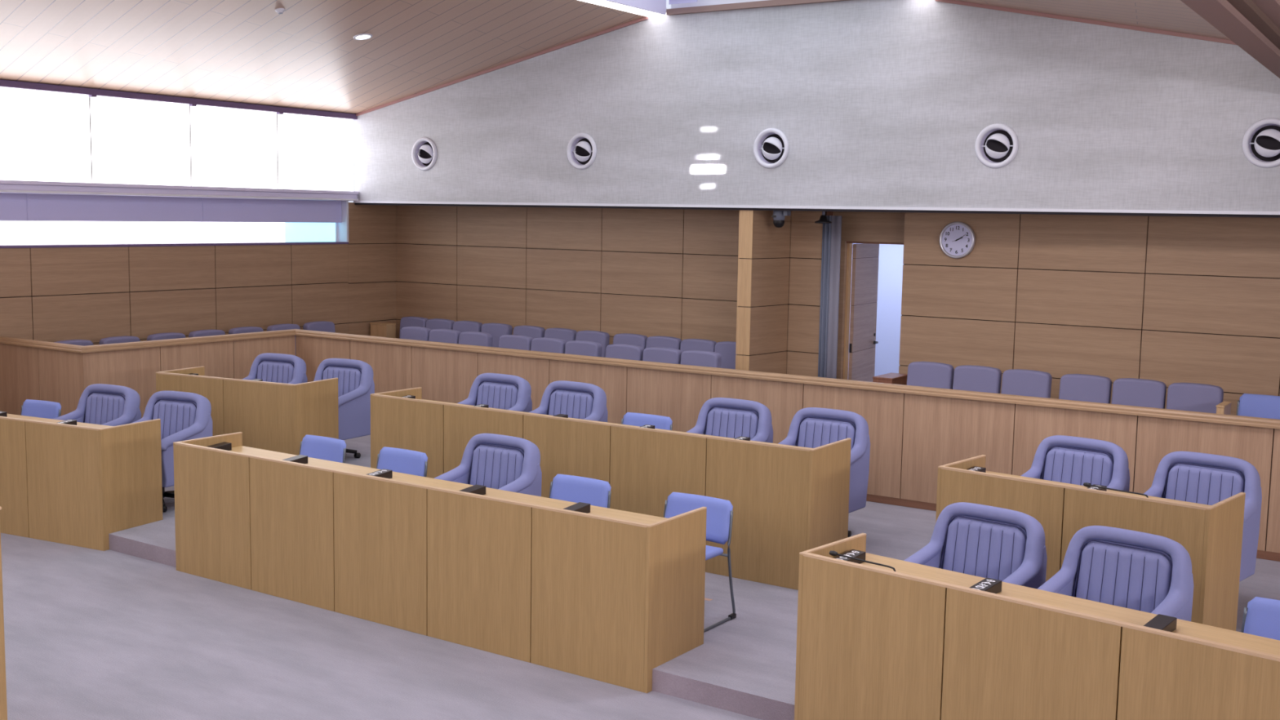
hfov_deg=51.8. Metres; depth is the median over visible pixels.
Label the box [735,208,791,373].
wall
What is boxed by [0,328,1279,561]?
wall
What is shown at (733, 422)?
cushion
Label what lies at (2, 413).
block
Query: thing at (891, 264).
wall
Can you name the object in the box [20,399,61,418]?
chair
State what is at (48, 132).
window
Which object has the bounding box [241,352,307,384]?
armchair
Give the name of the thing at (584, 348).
seat
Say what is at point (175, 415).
cushion
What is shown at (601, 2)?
strip light
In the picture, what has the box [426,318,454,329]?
seat
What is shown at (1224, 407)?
end panel
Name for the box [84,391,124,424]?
cushion
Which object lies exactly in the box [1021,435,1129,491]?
armchair
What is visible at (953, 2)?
trim
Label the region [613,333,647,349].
seat
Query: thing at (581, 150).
air nozzle
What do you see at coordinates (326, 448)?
chair
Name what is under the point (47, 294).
wall
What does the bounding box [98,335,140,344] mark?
seat
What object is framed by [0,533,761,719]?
floor
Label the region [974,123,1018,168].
air nozzle
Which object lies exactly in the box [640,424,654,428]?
block
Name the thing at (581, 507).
block
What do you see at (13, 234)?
window
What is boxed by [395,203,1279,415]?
wall
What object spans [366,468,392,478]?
block
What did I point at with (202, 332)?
seat
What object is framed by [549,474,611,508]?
chair
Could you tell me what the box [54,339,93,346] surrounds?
seat
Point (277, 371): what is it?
cushion
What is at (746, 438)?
block
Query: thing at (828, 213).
wall
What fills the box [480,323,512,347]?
seat
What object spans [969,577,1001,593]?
block
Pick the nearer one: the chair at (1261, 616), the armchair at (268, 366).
the chair at (1261, 616)
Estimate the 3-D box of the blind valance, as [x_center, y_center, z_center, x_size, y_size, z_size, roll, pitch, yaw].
[-8.703,-1.237,10.146,0.030,0.285,17.081,5,8,34]
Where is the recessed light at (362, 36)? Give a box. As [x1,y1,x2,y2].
[353,33,372,39]
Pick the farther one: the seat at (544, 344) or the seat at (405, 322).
the seat at (405, 322)
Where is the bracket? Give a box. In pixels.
[814,211,831,223]
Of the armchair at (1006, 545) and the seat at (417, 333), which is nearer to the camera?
the armchair at (1006, 545)
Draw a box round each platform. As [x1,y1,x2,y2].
[108,485,798,719]
[343,435,1279,631]
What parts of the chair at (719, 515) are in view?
sled frame, backrest, seat, sled frame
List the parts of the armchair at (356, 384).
panel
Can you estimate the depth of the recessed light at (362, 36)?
13.54 m
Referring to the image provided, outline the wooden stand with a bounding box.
[369,322,395,337]
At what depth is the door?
14.84 m
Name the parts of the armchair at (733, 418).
panel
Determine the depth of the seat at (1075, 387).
12.02 m
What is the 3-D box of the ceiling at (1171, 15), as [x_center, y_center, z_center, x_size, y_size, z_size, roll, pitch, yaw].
[1.666,-1.520,3.116,8.950,1.917,17.250,5,8,34]
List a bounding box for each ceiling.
[0,0,644,114]
[955,0,1230,39]
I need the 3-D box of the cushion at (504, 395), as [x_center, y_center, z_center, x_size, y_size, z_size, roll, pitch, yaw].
[-1.238,0.418,11.440,0.479,0.438,0.115,5,8,34]
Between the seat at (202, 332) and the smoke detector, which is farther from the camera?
the seat at (202, 332)
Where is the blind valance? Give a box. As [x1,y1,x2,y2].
[0,192,341,222]
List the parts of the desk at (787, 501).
panel, panel, panel, panel, rail, panel, panel, panel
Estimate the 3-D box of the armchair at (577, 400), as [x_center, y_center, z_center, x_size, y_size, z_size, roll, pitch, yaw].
[-0.672,0.652,10.876,0.642,0.907,0.649,5,8,34]
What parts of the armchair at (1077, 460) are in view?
panel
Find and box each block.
[0,411,7,417]
[57,419,76,425]
[207,441,231,450]
[282,454,307,463]
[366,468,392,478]
[401,395,415,399]
[459,484,485,494]
[473,404,488,408]
[553,413,568,417]
[562,502,590,513]
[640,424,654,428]
[734,435,750,440]
[833,549,866,564]
[967,466,986,472]
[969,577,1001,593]
[1087,484,1106,491]
[1143,613,1177,631]
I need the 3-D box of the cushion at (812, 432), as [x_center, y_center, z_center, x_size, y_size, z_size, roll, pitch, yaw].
[1.366,0.657,9.684,0.479,0.438,0.115,5,8,34]
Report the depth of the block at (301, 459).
8.98 m
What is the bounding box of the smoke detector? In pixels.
[275,8,284,13]
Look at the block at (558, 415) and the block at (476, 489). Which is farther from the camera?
the block at (558, 415)
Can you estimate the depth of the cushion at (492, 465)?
8.99 m
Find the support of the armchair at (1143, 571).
on the platform at (745, 664)
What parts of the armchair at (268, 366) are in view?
panel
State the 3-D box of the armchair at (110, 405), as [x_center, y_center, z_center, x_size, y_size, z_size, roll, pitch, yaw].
[-4.621,0.682,11.088,0.642,0.907,0.649,4,7,26]
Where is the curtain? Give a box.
[817,208,860,378]
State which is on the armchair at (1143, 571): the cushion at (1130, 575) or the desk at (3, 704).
the cushion at (1130, 575)
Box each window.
[0,80,357,191]
[0,200,348,248]
[604,0,848,15]
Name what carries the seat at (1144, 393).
on the floor
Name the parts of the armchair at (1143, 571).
panel, panel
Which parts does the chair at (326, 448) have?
sled frame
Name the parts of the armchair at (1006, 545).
panel, panel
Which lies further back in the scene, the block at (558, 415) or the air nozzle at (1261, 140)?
the air nozzle at (1261, 140)
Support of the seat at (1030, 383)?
on the floor
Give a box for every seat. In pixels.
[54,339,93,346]
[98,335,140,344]
[146,332,186,341]
[188,329,225,337]
[228,326,263,334]
[266,324,300,344]
[302,320,335,332]
[399,316,428,338]
[400,326,431,341]
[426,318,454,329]
[428,328,461,343]
[452,320,482,332]
[458,331,492,346]
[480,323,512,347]
[498,334,533,350]
[512,325,545,338]
[530,337,566,353]
[544,328,577,342]
[564,340,602,356]
[575,330,609,357]
[605,343,644,360]
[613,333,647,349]
[642,346,681,364]
[645,335,681,350]
[680,338,716,352]
[680,350,721,368]
[714,341,737,368]
[906,361,954,389]
[952,364,1001,393]
[1000,368,1052,398]
[1058,373,1111,404]
[1111,377,1166,408]
[1166,382,1223,413]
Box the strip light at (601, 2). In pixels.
[578,0,666,17]
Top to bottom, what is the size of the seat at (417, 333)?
0.897 m
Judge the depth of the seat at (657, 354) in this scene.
13.82 m
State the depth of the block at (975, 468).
8.21 m
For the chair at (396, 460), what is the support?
on the platform at (745, 664)
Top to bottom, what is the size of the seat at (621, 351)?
0.897 m
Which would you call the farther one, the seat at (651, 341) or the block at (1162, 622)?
the seat at (651, 341)
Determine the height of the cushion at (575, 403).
0.438 m
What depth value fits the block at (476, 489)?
8.09 m
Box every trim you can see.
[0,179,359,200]
[353,200,1279,217]
[355,0,1236,115]
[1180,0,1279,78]
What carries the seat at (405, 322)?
on the floor
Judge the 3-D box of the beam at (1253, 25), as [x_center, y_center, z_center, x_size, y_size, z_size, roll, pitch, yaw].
[2.645,-1.783,6.066,0.320,0.200,11.269,5,7,32]
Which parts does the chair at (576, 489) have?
sled frame, sled frame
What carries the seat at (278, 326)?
on the floor
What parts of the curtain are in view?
panel, panel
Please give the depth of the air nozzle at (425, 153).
16.49 m
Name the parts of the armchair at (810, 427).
panel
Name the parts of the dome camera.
arm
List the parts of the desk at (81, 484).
panel, rail, panel, panel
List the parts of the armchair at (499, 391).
panel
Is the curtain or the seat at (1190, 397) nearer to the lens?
the seat at (1190, 397)
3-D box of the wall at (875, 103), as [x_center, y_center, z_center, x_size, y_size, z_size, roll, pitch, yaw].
[3.285,-2.483,12.470,16.850,2.075,0.120,5,8,34]
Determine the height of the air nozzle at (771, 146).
0.416 m
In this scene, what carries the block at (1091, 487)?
on the desk at (1211, 535)
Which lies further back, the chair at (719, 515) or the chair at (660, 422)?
the chair at (660, 422)
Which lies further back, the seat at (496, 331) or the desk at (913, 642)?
the seat at (496, 331)
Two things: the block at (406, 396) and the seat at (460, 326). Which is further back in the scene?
the seat at (460, 326)
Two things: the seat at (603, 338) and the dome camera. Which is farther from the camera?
the seat at (603, 338)
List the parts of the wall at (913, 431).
partition panel, partition panel, partition panel, partition panel, partition panel, partition panel, partition panel, partition panel, partition panel, partition panel, cap rail, partition panel, partition panel, partition panel, partition panel, partition panel, partition panel, partition panel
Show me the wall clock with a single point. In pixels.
(957, 239)
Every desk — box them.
[0,413,163,551]
[0,506,7,719]
[155,365,338,455]
[173,431,706,693]
[370,386,851,590]
[794,533,1279,719]
[935,454,1245,631]
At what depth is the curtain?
14.30 m
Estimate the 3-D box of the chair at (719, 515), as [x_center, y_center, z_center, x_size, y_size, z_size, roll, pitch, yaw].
[0.224,1.213,7.886,0.507,0.722,0.577,5,8,34]
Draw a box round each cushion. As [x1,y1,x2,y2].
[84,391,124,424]
[152,399,196,439]
[257,360,294,383]
[322,365,361,396]
[470,443,524,488]
[476,381,518,409]
[548,389,593,419]
[705,406,759,439]
[797,417,856,449]
[942,515,1026,581]
[1043,446,1113,486]
[1075,539,1172,613]
[1165,462,1244,505]
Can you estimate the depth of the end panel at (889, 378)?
13.36 m
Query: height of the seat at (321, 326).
0.897 m
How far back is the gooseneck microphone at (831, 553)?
6.31 m
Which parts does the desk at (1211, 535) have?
panel, panel, rail, panel, panel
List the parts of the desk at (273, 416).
panel, panel, rail, panel, panel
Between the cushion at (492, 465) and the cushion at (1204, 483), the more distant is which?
the cushion at (492, 465)
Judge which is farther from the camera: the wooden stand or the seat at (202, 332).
the wooden stand
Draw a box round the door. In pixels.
[848,243,879,382]
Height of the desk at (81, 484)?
0.914 m
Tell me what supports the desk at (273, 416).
on the platform at (745, 664)
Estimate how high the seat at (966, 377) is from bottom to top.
0.897 m
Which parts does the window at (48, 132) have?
pane, pane, pane, pane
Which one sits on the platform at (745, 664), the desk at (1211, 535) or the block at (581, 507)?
the desk at (1211, 535)
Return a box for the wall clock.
[939,221,975,258]
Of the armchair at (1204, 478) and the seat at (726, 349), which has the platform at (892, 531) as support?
the armchair at (1204, 478)
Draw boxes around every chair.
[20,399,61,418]
[299,434,346,463]
[376,446,427,476]
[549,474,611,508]
[621,412,672,430]
[663,492,736,631]
[1235,393,1279,419]
[1240,596,1279,640]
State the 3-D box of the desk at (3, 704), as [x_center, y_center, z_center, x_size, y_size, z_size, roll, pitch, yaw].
[-3.367,1.242,5.767,1.010,1.249,0.660,5,8,34]
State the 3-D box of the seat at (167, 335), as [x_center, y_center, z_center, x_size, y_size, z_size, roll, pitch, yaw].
[-5.072,0.163,14.493,0.522,0.897,0.448,5,8,34]
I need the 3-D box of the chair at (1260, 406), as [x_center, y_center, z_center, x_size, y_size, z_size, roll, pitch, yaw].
[5.236,0.744,11.093,0.533,0.838,0.606,5,8,34]
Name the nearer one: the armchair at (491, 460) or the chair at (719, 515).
the chair at (719, 515)
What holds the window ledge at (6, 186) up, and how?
attached to the wall at (47, 294)
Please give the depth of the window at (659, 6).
13.89 m
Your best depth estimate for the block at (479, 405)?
10.54 m
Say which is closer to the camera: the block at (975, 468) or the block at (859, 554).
the block at (859, 554)
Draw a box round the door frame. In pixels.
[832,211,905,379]
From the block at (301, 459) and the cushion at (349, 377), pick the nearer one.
the block at (301, 459)
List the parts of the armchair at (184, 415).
panel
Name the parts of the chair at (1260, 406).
sled frame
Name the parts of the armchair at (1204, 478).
panel, panel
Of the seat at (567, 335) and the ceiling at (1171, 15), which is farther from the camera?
the seat at (567, 335)
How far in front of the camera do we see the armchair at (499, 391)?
11.40 m
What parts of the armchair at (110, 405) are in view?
panel, panel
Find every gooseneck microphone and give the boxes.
[829,551,896,571]
[1083,482,1148,497]
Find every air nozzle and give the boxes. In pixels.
[411,137,437,170]
[566,133,596,169]
[753,128,789,168]
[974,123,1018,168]
[1242,117,1279,168]
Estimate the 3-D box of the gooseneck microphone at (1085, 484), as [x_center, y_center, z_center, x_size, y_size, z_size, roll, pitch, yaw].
[2.655,0.769,7.339,0.391,0.125,0.043,7,8,41]
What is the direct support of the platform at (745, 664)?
on the floor
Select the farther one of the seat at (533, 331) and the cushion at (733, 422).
the seat at (533, 331)
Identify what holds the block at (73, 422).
on the desk at (81, 484)
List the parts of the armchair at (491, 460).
panel, panel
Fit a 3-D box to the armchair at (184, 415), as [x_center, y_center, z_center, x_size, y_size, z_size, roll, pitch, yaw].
[-3.904,0.733,10.738,0.642,0.907,0.649,4,7,23]
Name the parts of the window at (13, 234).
pane, pane, pane, pane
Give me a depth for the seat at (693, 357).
13.56 m
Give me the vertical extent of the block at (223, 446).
0.052 m
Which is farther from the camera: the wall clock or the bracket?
the bracket
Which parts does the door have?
strike plate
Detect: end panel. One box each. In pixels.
[872,373,907,385]
[1216,401,1231,414]
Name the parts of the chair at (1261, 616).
sled frame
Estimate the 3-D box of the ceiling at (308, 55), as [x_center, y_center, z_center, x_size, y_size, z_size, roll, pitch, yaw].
[-6.704,-2.792,8.711,4.680,1.009,17.250,5,8,34]
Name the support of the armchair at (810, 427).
on the platform at (892, 531)
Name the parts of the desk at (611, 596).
panel, panel, panel, panel, rail, panel, panel, panel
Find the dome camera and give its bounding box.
[771,210,791,227]
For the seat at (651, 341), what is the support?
on the floor
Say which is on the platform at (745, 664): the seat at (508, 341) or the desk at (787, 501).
the desk at (787, 501)
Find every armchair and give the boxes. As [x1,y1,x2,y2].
[53,383,141,426]
[133,391,212,511]
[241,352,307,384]
[313,358,374,457]
[434,433,542,496]
[457,373,532,412]
[529,380,608,422]
[685,397,773,443]
[777,407,870,537]
[903,502,1047,588]
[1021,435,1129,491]
[1036,525,1193,621]
[1143,451,1262,582]
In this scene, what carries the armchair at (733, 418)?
on the platform at (892, 531)
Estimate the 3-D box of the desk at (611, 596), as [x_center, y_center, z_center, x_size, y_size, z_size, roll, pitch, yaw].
[-1.447,1.156,8.361,4.000,0.914,0.575,5,8,34]
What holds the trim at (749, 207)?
attached to the wall at (875, 103)
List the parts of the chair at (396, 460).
sled frame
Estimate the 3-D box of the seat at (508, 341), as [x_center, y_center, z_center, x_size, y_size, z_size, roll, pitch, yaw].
[-1.525,0.182,14.868,0.448,0.897,0.522,5,8,34]
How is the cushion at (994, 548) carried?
on the armchair at (1006, 545)
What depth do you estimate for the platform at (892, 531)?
9.73 m
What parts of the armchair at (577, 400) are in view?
panel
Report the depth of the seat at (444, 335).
15.53 m
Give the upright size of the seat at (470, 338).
0.897 m
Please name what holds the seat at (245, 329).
on the floor
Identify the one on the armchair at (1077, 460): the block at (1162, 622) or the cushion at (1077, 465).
the cushion at (1077, 465)
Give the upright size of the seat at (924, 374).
0.897 m
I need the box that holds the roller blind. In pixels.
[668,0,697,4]
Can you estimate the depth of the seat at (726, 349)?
14.62 m
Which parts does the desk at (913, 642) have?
panel, panel, panel, rail, panel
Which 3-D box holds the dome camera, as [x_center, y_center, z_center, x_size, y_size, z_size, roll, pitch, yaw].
[1.471,-1.513,13.939,0.280,0.230,0.140,5,8,34]
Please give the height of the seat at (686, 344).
0.897 m
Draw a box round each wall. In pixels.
[0,202,396,345]
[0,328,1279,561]
[354,0,1279,211]
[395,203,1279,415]
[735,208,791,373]
[826,211,832,215]
[847,243,903,379]
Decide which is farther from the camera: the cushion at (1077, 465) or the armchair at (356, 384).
the armchair at (356, 384)
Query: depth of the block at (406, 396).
10.98 m

